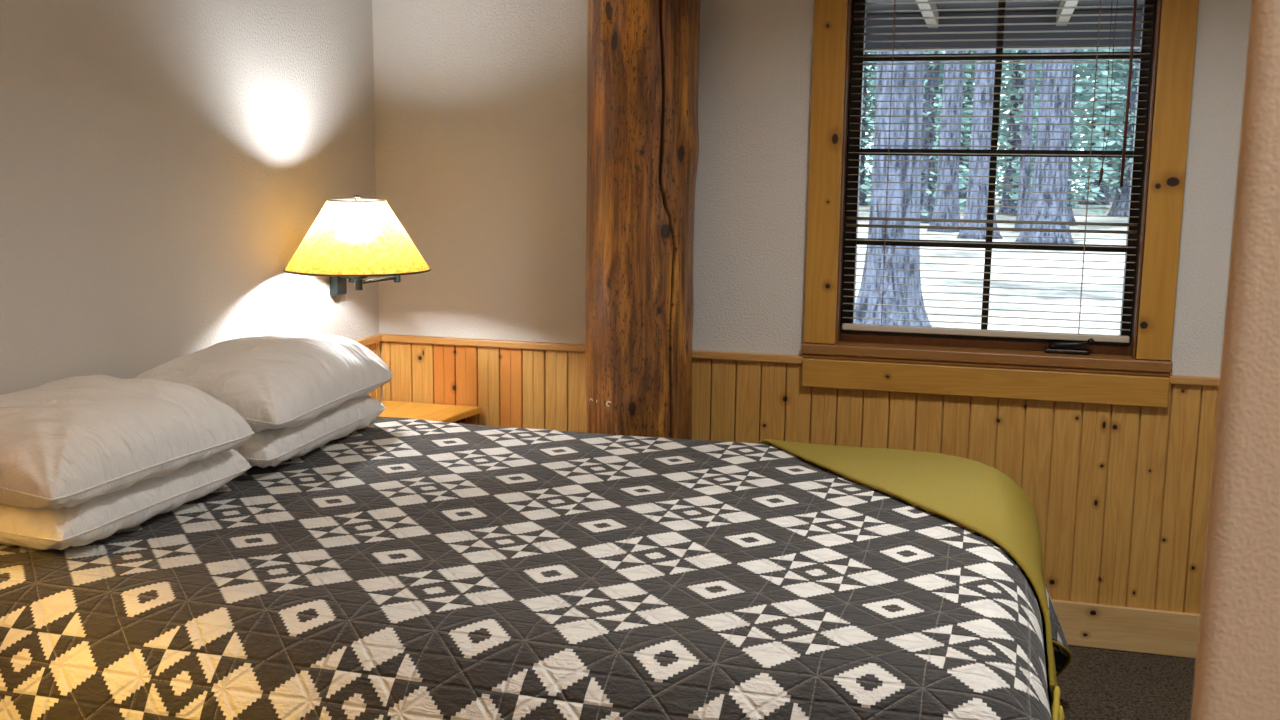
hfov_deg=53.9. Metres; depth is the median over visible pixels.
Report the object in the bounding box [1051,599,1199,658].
baseboard
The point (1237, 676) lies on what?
wall
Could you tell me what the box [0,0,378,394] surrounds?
wall
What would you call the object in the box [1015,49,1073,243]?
pine tree
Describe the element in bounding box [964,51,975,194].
pine tree
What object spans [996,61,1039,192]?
pine tree
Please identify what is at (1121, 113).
pine tree
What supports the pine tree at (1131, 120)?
on the ground
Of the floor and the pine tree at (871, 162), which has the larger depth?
the pine tree at (871, 162)
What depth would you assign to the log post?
3.52 m
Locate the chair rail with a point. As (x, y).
(369, 340)
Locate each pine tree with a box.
[854,51,931,326]
[859,52,876,205]
[860,61,944,205]
[865,52,875,193]
[920,51,973,222]
[927,51,964,231]
[935,51,999,204]
[957,50,1002,239]
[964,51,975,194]
[995,50,1040,214]
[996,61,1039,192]
[996,64,1082,207]
[1008,49,1115,225]
[1012,50,1036,231]
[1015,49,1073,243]
[1071,49,1126,204]
[1079,49,1123,200]
[1089,49,1139,215]
[1111,112,1123,197]
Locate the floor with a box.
[1057,645,1195,719]
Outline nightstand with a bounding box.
[379,400,480,423]
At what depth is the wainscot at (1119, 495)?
3.62 m
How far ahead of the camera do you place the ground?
19.71 m
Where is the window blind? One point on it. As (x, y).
(845, 326)
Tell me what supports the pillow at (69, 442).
on the pillow at (97, 518)
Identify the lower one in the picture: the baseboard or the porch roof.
the baseboard
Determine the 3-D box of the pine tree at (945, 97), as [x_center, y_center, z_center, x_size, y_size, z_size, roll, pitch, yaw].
[8.463,-12.429,33.222,2.158,18.000,1.961,7,11,34]
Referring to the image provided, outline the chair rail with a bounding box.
[354,335,381,345]
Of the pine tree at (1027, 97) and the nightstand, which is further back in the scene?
the pine tree at (1027, 97)
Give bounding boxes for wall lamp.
[283,195,430,295]
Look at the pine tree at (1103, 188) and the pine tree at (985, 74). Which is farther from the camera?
the pine tree at (1103, 188)
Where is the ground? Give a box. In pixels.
[855,187,1127,334]
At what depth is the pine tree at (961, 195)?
53.85 m
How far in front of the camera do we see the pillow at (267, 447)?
2.95 m
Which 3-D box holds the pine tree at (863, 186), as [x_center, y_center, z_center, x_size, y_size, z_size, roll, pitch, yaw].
[10.376,-14.079,47.419,3.419,16.910,3.378,5,10,25]
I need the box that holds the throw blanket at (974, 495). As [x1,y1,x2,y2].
[757,439,1064,719]
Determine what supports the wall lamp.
attached to the wall at (164, 164)
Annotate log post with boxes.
[585,0,700,438]
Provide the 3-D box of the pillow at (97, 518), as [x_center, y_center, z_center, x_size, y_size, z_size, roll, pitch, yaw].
[-1.093,0.234,2.480,0.400,0.150,0.581,3,9,15]
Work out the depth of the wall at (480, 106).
3.83 m
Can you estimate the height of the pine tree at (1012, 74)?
15.528 m
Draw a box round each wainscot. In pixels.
[365,342,380,401]
[381,341,1218,613]
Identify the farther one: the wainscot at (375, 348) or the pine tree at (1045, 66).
the pine tree at (1045, 66)
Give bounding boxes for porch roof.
[865,0,1142,51]
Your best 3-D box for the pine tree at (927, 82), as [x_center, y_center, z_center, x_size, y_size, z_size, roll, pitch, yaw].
[9.036,-12.409,38.611,3.346,16.305,3.370,-7,12,-42]
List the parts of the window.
casing, sash rail, sash frame, crank arm, casing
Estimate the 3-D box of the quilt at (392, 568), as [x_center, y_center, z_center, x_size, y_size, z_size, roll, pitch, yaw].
[-0.160,0.637,2.636,2.134,0.674,1.778,3,9,15]
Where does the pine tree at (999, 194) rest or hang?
on the ground
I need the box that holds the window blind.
[842,0,1152,342]
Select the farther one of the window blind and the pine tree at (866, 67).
the pine tree at (866, 67)
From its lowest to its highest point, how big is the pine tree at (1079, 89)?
16.045 m
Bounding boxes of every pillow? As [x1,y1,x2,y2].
[0,375,254,509]
[0,449,251,549]
[134,334,393,431]
[233,394,385,467]
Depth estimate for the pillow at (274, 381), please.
2.87 m
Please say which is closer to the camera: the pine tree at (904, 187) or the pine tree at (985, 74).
the pine tree at (904, 187)
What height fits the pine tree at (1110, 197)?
17.444 m
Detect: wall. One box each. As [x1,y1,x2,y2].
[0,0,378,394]
[372,0,1251,401]
[1191,0,1279,719]
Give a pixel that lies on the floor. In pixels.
(1097, 683)
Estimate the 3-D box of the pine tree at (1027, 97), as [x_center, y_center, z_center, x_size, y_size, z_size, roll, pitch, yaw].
[10.804,-12.459,33.558,2.030,18.011,1.845,-1,9,-11]
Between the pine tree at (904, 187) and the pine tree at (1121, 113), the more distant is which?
the pine tree at (1121, 113)
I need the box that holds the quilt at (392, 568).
[0,416,1071,719]
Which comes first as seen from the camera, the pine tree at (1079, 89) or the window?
the window

